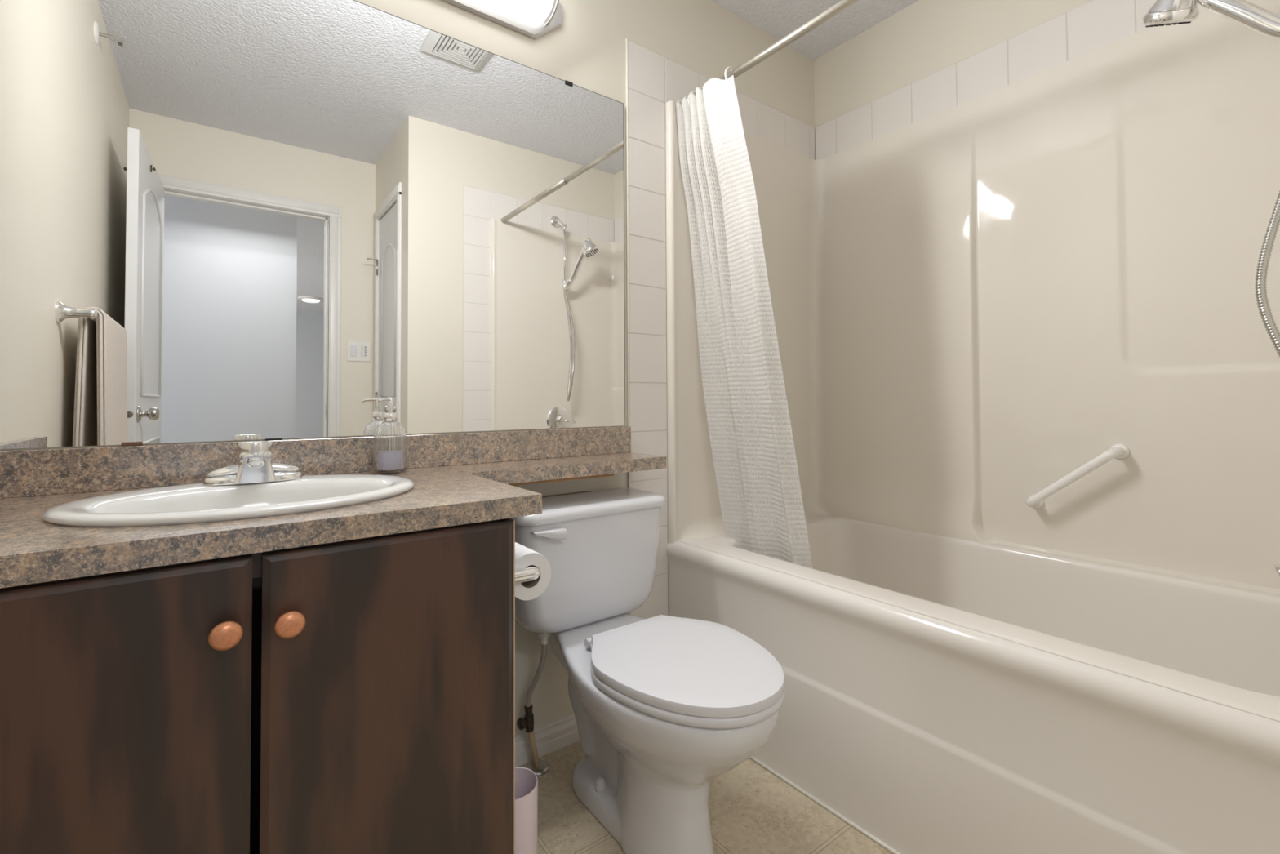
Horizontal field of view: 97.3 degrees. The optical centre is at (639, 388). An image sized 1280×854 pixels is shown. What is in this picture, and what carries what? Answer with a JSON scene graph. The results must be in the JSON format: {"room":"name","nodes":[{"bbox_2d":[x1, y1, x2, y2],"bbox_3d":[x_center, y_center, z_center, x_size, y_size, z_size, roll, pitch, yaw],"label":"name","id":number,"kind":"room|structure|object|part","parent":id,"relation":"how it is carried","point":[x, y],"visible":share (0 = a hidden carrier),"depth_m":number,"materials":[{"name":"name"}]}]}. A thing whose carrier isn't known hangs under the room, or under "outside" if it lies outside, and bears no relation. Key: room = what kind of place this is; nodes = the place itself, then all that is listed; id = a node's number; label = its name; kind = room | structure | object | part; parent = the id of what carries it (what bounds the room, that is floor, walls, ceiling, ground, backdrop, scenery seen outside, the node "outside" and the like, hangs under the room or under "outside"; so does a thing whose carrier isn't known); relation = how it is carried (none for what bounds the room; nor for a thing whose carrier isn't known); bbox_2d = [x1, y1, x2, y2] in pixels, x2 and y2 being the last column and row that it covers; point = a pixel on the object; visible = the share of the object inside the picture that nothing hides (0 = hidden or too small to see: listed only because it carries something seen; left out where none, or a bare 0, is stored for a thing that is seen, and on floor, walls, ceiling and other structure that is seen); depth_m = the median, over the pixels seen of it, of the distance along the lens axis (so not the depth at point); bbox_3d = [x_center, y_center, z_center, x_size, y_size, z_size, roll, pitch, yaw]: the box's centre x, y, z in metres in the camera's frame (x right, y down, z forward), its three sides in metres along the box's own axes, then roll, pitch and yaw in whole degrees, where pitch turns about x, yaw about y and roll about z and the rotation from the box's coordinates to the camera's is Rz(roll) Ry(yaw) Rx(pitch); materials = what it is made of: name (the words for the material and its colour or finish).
{"room":"bathroom","nodes":[
{"label":"bathroom","id":0,"kind":"room"},
{"bbox_2d":[0,0,814,736],"bbox_3d":[-0.233,-0.194,1.706,2.583,2.440,0.100,1,-2,-37],"label":"wall","id":1,"kind":"structure","parent":0,"point":[588,51],"depth_m":1.76,"materials":[{"name":"beige paint"}]},
{"bbox_2d":[0,0,625,448],"bbox_3d":[-0.600,-0.400,1.365,1.378,1.028,0.008,1,-2,-37],"label":"wall mirror","id":2,"kind":"object","parent":1,"relation":"attached to","point":[220,220],"visible":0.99,"depth_m":1.24,"materials":[{"name":"clear glass"}]},
{"bbox_2d":[0,426,631,498],"bbox_3d":[-0.590,0.154,1.353,1.392,0.080,0.018,1,-2,-37],"label":"backsplash","id":3,"kind":"structure","parent":1,"relation":"attached to","point":[37,472],"depth_m":1.20,"materials":[{"name":"brown stone"}]},
{"bbox_2d":[441,0,561,39],"bbox_3d":[-0.508,-1.101,1.405,0.752,0.201,0.083,1,-2,-37],"label":"vanity light","id":4,"kind":"object","parent":1,"relation":"attached to","point":[533,19],"visible":1,"depth_m":1.56,"materials":[{"name":"white glass"}]},
{"bbox_3d":[-0.506,-1.109,1.404,0.636,0.096,0.058,1,-2,-37],"label":"lamp shade","id":5,"kind":"part","parent":4,"relation":"part of","materials":[{"name":"white glass"}]},
{"bbox_3d":[-0.245,-1.106,1.596,0.006,0.114,0.071,1,-2,-37],"label":"rail","id":6,"kind":"part","parent":4,"relation":"part of","materials":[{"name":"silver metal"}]},
{"bbox_2d":[515,713,579,766],"bbox_3d":[-0.283,0.986,1.569,0.628,0.076,0.012,1,-2,-37],"label":"baseboard","id":7,"kind":"structure","parent":1,"relation":"attached to","point":[554,735],"depth_m":1.58,"materials":[{"name":"white paint"}]},
{"bbox_2d":[625,38,815,618],"bbox_3d":[0.354,-0.043,2.076,0.984,2.148,0.008,1,-2,-37],"label":"wall tiles","id":8,"kind":"object","parent":1,"relation":"attached to","point":[653,80],"depth_m":1.84,"materials":[{"name":"white tile"}]},
{"bbox_2d":[680,0,859,103],"bbox_3d":[0.593,-0.978,1.330,0.030,0.030,1.509,1,-2,-37],"label":"shower rod","id":9,"kind":"object","parent":1,"relation":"attached to","point":[842,5],"visible":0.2,"depth_m":1.55,"materials":[{"name":"metal"}]},
{"bbox_2d":[724,66,733,81],"bbox_3d":[0.275,-0.955,1.729,0.017,0.062,0.050,-1,-1,28],"label":"curtain ring","id":10,"kind":"object","parent":9,"relation":"hanging from","point":[727,68],"visible":0.66,"depth_m":1.71,"materials":[{"name":"white plastic"}]},
{"bbox_2d":[518,740,893,853],"bbox_3d":[0.491,1.053,0.727,2.583,0.100,2.485,1,-2,-37],"label":"floor","id":11,"kind":"structure","parent":0,"point":[753,810],"depth_m":1.32,"materials":[{"name":"beige tile"}]},
{"bbox_2d":[0,517,515,853],"bbox_3d":[-0.670,0.617,0.933,0.764,0.792,0.570,1,-2,-37],"label":"vanity cabinet","id":12,"kind":"object","parent":11,"relation":"on","point":[361,700],"visible":0.98,"depth_m":0.75,"materials":[{"name":"brown wood"}]},
{"bbox_3d":[-0.670,0.561,0.627,0.388,0.680,0.022,1,-2,-37],"label":"door","id":13,"kind":"part","parent":12,"relation":"part of","materials":[{"name":"brown wood"}]},
{"bbox_3d":[-0.524,0.310,0.712,0.036,0.036,0.028,1,-2,-37],"label":"knob","id":14,"kind":"part","parent":12,"relation":"part of","materials":[{"name":"orange metal"}]},
{"bbox_3d":[-0.469,0.314,0.753,0.036,0.036,0.028,1,-2,-37],"label":"knob","id":15,"kind":"part","parent":12,"relation":"part of","materials":[{"name":"orange metal"}]},
{"bbox_2d":[0,426,666,587],"bbox_3d":[-0.427,0.203,1.137,1.392,0.191,0.557,1,-2,-37],"label":"countertop","id":16,"kind":"structure","parent":12,"relation":"on","point":[459,478],"depth_m":1.00,"materials":[{"name":"brown stone"}]},
{"bbox_2d":[41,474,414,591],"bbox_3d":[-0.647,0.245,0.950,0.501,0.148,0.394,1,-2,-37],"label":"sink","id":17,"kind":"object","parent":16,"relation":"in","point":[193,503],"visible":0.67,"depth_m":0.92,"materials":[{"name":"white ceramic"}]},
{"bbox_2d":[203,440,302,485],"bbox_3d":[-0.716,0.137,1.049,0.155,0.075,0.094,1,-2,-37],"label":"faucet","id":18,"kind":"object","parent":17,"relation":"on","point":[255,464],"visible":1,"depth_m":1.04,"materials":[{"name":"silver metal"}]},
{"bbox_3d":[-0.728,0.166,1.064,0.155,0.017,0.056,1,-2,-37],"label":"plate","id":19,"kind":"part","parent":18,"relation":"part of","materials":[{"name":"silver metal"}]},
{"bbox_3d":[-0.728,0.110,1.065,0.053,0.021,0.053,1,-2,-37],"label":"handle","id":20,"kind":"part","parent":18,"relation":"part of","materials":[{"name":"silver metal"}]},
{"bbox_3d":[-0.703,0.129,1.032,0.049,0.022,0.050,1,-2,-37],"label":"spout","id":21,"kind":"part","parent":18,"relation":"part of","materials":[{"name":"silver metal"}]},
{"bbox_2d":[373,396,406,473],"bbox_3d":[-0.576,0.106,1.299,0.071,0.172,0.071,1,-2,-37],"label":"soap dispenser","id":22,"kind":"object","parent":16,"relation":"on","point":[389,440],"visible":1,"depth_m":1.27,"materials":[{"name":"clear glass"}]},
{"bbox_2d":[373,420,406,473],"bbox_3d":[-0.576,0.131,1.299,0.071,0.122,0.071,1,-2,-37],"label":"bottle","id":23,"kind":"object","parent":22,"relation":"attached to","point":[389,440],"depth_m":1.27,"materials":[{"name":"clear glass"}]},
{"bbox_3d":[-0.363,0.564,0.858,0.358,0.680,0.022,1,-2,-37],"label":"door","id":24,"kind":"part","parent":12,"relation":"part of","materials":[{"name":"brown wood"}]},
{"bbox_2d":[515,565,540,583],"bbox_3d":[-0.263,0.353,1.099,0.090,0.048,0.161,1,-2,-37],"label":"paper holder","id":25,"kind":"object","parent":12,"relation":"attached to","point":[529,573],"visible":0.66,"depth_m":1.06,"materials":[{"name":"silver metal"}]},
{"bbox_2d":[515,542,551,599],"bbox_3d":[-0.242,0.362,1.124,0.091,0.091,0.104,1,-2,-37],"label":"toilet paper","id":26,"kind":"object","parent":25,"relation":"on","point":[525,557],"visible":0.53,"depth_m":1.09,"materials":[{"name":"white paper"}]},
{"bbox_2d":[515,766,537,853],"bbox_3d":[-0.247,0.889,1.090,0.097,0.248,0.097,1,-2,-37],"label":"waste bin","id":27,"kind":"object","parent":11,"relation":"on","point":[526,780],"visible":0.52,"depth_m":1.07,"materials":[{"name":"pink plastic"}]},
{"bbox_2d":[516,644,549,775],"bbox_3d":[-0.273,0.840,1.502,0.090,0.369,0.096,-1,-1,15],"label":"water valve","id":28,"kind":"object","parent":11,"relation":"attached to","point":[540,767],"visible":0.99,"depth_m":1.48,"materials":[{"name":"silver plastic"}]},
{"bbox_2d":[509,487,785,853],"bbox_3d":[0.007,0.655,1.324,0.463,0.724,0.739,1,-2,-37],"label":"toilet","id":29,"kind":"object","parent":11,"relation":"on","point":[664,706],"visible":0.99,"depth_m":1.23,"materials":[{"name":"white ceramic"}]},
{"bbox_3d":[-0.220,0.355,1.361,0.084,0.027,0.025,0,-1,-29],"label":"flush lever","id":30,"kind":"part","parent":29,"relation":"part of","materials":[{"name":"white plastic"}]},
{"bbox_3d":[-0.153,0.316,1.543,0.463,0.035,0.210,1,-2,-37],"label":"tank lid","id":31,"kind":"part","parent":29,"relation":"part of","materials":[{"name":"white ceramic"}]},
{"bbox_3d":[-0.154,0.477,1.541,0.442,0.290,0.189,1,-2,-37],"label":"tank","id":32,"kind":"part","parent":29,"relation":"part of","materials":[{"name":"white ceramic"}]},
{"bbox_3d":[0.014,0.817,1.312,0.371,0.400,0.702,1,-2,-37],"label":"bowl","id":33,"kind":"part","parent":29,"relation":"part of","materials":[{"name":"white ceramic"}]},
{"bbox_3d":[0.100,0.603,1.208,0.370,0.018,0.440,1,-2,-37],"label":"seat","id":34,"kind":"part","parent":29,"relation":"part of","materials":[{"name":"white plastic"}]},
{"bbox_3d":[0.101,0.583,1.207,0.369,0.020,0.435,1,-2,-37],"label":"lid","id":35,"kind":"part","parent":29,"relation":"part of","materials":[{"name":"white plastic"}]},
{"bbox_2d":[665,0,1279,853],"bbox_3d":[0.871,0.024,1.515,0.844,1.989,1.522,1,-2,-37],"label":"bathtub","id":36,"kind":"object","parent":11,"relation":"on","point":[976,300],"visible":0.95,"depth_m":1.53,"materials":[{"name":"beige plastic"}]},
{"bbox_2d":[1025,443,1129,508],"bbox_3d":[1.241,0.259,1.620,0.076,0.209,0.245,1,-2,-37],"label":"grab bar","id":37,"kind":"object","parent":36,"relation":"attached to","point":[1118,451],"visible":1,"depth_m":1.58,"materials":[{"name":"white ceramic"}]},
{"bbox_2d":[1275,564,1279,575],"bbox_3d":[1.271,0.344,1.001,0.054,0.058,0.190,1,-2,-37],"label":"tub spout","id":38,"kind":"object","parent":36,"relation":"attached to","point":[1277,566],"visible":1,"depth_m":1.06,"materials":[{"name":"silver metal"}]},
{"bbox_2d":[711,0,918,60],"bbox_3d":[0.478,-1.487,0.780,2.583,0.100,2.485,1,-2,-37],"label":"ceiling","id":39,"kind":"structure","parent":0,"point":[778,19],"depth_m":2.13,"materials":[{"name":"white paint"}]},
{"bbox_2d":[813,0,1092,146],"bbox_3d":[1.278,-0.200,1.764,0.100,2.440,1.624,1,-2,-37],"label":"wall","id":40,"kind":"structure","parent":0,"point":[925,37],"depth_m":2.06,"materials":[{"name":"beige paint"}]},
{"bbox_2d":[815,0,1202,159],"bbox_3d":[1.200,-1.045,1.790,0.008,0.157,1.509,1,-2,-37],"label":"wall tiles","id":41,"kind":"structure","parent":40,"relation":"attached to","point":[1092,25],"depth_m":1.84,"materials":[{"name":"white tile"}]},
{"bbox_3d":[1.192,-0.221,0.746,1.261,2.440,0.100,1,-2,-37],"label":"wall","id":42,"kind":"structure","parent":0,"visible":0},
{"bbox_2d":[1142,0,1279,356],"bbox_3d":[1.224,-0.530,1.085,0.091,1.100,0.385,0,-1,-32],"label":"shower","id":43,"kind":"object","parent":42,"relation":"attached to","point":[1254,17],"visible":1,"depth_m":1.09,"materials":[{"name":"silver metal"}]},
{"bbox_3d":[1.200,-0.750,1.113,0.034,0.261,0.240,0,-1,-31],"label":"handle","id":44,"kind":"part","parent":43,"relation":"part of","materials":[{"name":"silver metal"}]},
{"label":"curtain ring","id":45,"kind":"object","parent":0,"visible":0},
{"bbox_2d":[675,75,813,568],"bbox_3d":[0.317,-0.150,1.764,0.192,1.630,0.453,1,-2,-37],"label":"shower curtain","id":46,"kind":"object","parent":45,"relation":"hanging from","point":[752,442],"visible":0.92,"depth_m":1.77,"materials":[{"name":"white fabric"}]}
]}

